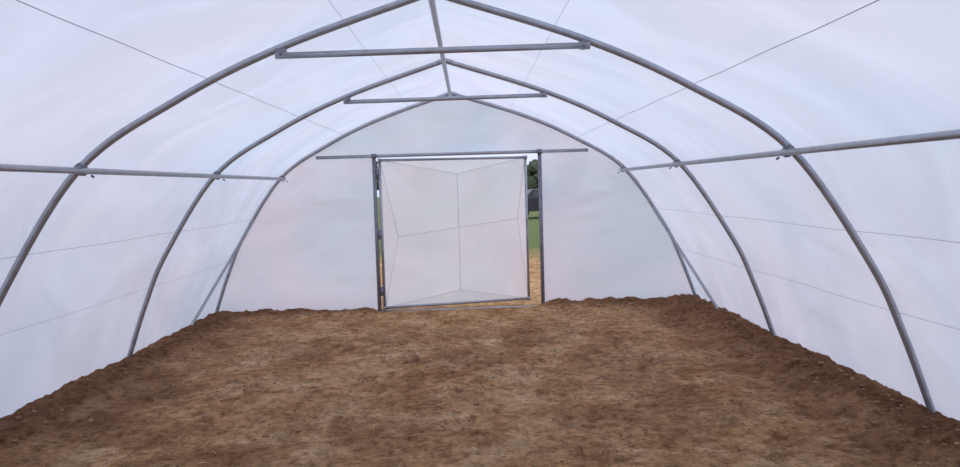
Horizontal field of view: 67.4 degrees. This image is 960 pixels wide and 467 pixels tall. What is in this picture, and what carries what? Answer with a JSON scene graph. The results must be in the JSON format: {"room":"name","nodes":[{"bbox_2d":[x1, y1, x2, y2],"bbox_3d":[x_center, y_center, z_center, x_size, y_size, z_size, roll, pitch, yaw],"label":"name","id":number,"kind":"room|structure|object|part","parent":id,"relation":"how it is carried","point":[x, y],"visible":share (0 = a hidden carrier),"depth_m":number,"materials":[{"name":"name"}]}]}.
{"room":"greenhouse","nodes":[
{"label":"greenhouse","id":0,"kind":"room"},
{"bbox_2d":[0,160,279,417],"bbox_3d":[-3.035,0.690,3.357,1.078,2.090,12.350,-2,4,-1],"label":"wall","id":1,"kind":"structure","parent":0,"point":[36,360],"depth_m":5.89,"materials":[{"name":"white plastic"}]},
{"bbox_2d":[216,91,695,311],"bbox_3d":[-0.338,-0.283,9.518,6.400,3.174,0.014,-2,4,-1],"label":"wall","id":2,"kind":"structure","parent":0,"point":[311,244],"depth_m":9.52,"materials":[{"name":"white plastic"}]},
{"bbox_2d":[316,148,587,159],"bbox_3d":[-0.360,-1.042,9.427,3.560,0.044,0.044,-2,4,-1],"label":"header","id":3,"kind":"object","parent":2,"relation":"attached to","point":[581,149],"visible":1,"depth_m":9.41,"materials":[{"name":"metal"}]},
{"bbox_2d":[0,0,959,175],"bbox_3d":[-0.271,-0.965,3.295,4.673,1.096,12.350,-2,4,-1],"label":"ceiling","id":4,"kind":"structure","parent":0,"point":[66,88],"depth_m":4.20,"materials":[{"name":"white plastic"}]},
{"bbox_2d":[0,294,959,466],"bbox_3d":[-0.196,1.484,3.513,6.880,0.441,13.022,-2,4,-1],"label":"floor","id":5,"kind":"structure","parent":0,"point":[576,444],"depth_m":5.47,"materials":[{"name":"soil"}]},
{"bbox_2d":[371,154,381,310],"bbox_3d":[-1.355,0.162,9.490,0.060,2.410,0.060,-2,4,-1],"label":"post","id":6,"kind":"object","parent":5,"relation":"on","point":[373,156],"visible":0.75,"depth_m":9.46,"materials":[{"name":"metal"}]},
{"bbox_2d":[376,156,530,309],"bbox_3d":[-0.329,-0.027,9.684,2.062,1.995,0.088,-3,4,-13],"label":"door","id":7,"kind":"structure","parent":6,"relation":"attached to","point":[379,160],"depth_m":9.66,"materials":[{"name":"metal"}]},
{"bbox_3d":[-1.308,-0.010,9.482,0.065,1.670,0.038,-3,4,-13],"label":"hinges","id":8,"kind":"part","parent":7,"relation":"part of","materials":[{"name":"grey metal"}]},
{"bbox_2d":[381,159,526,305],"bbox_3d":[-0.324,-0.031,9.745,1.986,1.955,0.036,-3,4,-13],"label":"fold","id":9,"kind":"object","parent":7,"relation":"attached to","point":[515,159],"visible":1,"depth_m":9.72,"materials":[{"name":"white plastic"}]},
{"bbox_2d":[381,159,527,305],"bbox_3d":[-0.325,-0.031,9.748,1.980,1.950,0.035,-3,4,-13],"label":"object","id":10,"kind":"structure","parent":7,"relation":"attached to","point":[489,259],"depth_m":9.74,"materials":[{"name":"white plastic"}]},
{"bbox_2d":[399,183,516,289],"bbox_3d":[-0.280,-0.018,9.758,1.650,1.580,0.029,-3,4,-13],"label":"wires","id":11,"kind":"object","parent":10,"relation":"attached to","point":[457,183],"visible":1,"depth_m":9.76,"materials":[{"name":"grey metal"}]},
{"bbox_2d":[381,305,535,311],"bbox_3d":[-0.229,1.006,9.564,2.160,0.040,0.040,-2,4,-1],"label":"threshold","id":12,"kind":"object","parent":5,"relation":"on","point":[532,305],"visible":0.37,"depth_m":9.55,"materials":[{"name":"metal"}]},
{"bbox_2d":[0,0,959,412],"bbox_3d":[-0.236,0.099,3.365,6.605,3.108,12.320,-2,4,-1],"label":"frame","id":13,"kind":"object","parent":5,"relation":"on","point":[280,50],"visible":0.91,"depth_m":4.60,"materials":[{"name":"metal"}]},
{"bbox_2d":[537,149,544,303],"bbox_3d":[0.814,0.095,9.521,0.060,2.410,0.060,-2,4,-1],"label":"post","id":14,"kind":"object","parent":5,"relation":"on","point":[539,151],"visible":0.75,"depth_m":9.49,"materials":[{"name":"metal"}]},
{"bbox_2d":[626,121,959,419],"bbox_3d":[2.595,0.520,3.440,1.083,2.090,12.350,-2,4,-1],"label":"wall","id":15,"kind":"structure","parent":0,"point":[913,189],"depth_m":5.11,"materials":[{"name":"white plastic"}]},
{"label":"outside","id":16,"kind":"structure","parent":0,"visible":0},
{"bbox_2d":[377,197,540,308],"bbox_3d":[0.049,1.666,0.110,300.000,0.001,300.000,-2,4,-1],"label":"ground","id":17,"kind":"structure","parent":16,"point":[533,217],"depth_m":14.49,"materials":[{"name":"soil"}]},
{"bbox_2d":[376,161,378,189],"bbox_3d":[-10.022,-4.462,62.780,2.645,4.607,2.980,-2,4,-1],"label":"tree","id":18,"kind":"object","parent":17,"relation":"on","point":[376,161],"visible":0.02,"depth_m":62.78,"materials":[{"name":"green plant"}]},
{"bbox_2d":[527,159,537,188],"bbox_3d":[4.499,-4.448,61.866,2.843,3.839,2.621,-2,4,-1],"label":"tree","id":19,"kind":"object","parent":17,"relation":"on","point":[532,167],"visible":0.5,"depth_m":60.92,"materials":[{"name":"green plant"}]},
{"bbox_2d":[527,189,538,214],"bbox_3d":[3.128,-1.521,36.035,4.300,1.450,1.760,-3,4,-15],"label":"parked car","id":20,"kind":"object","parent":17,"relation":"on","point":[533,194],"visible":0.06,"depth_m":35.03,"materials":[{"name":"paint"}]}
]}

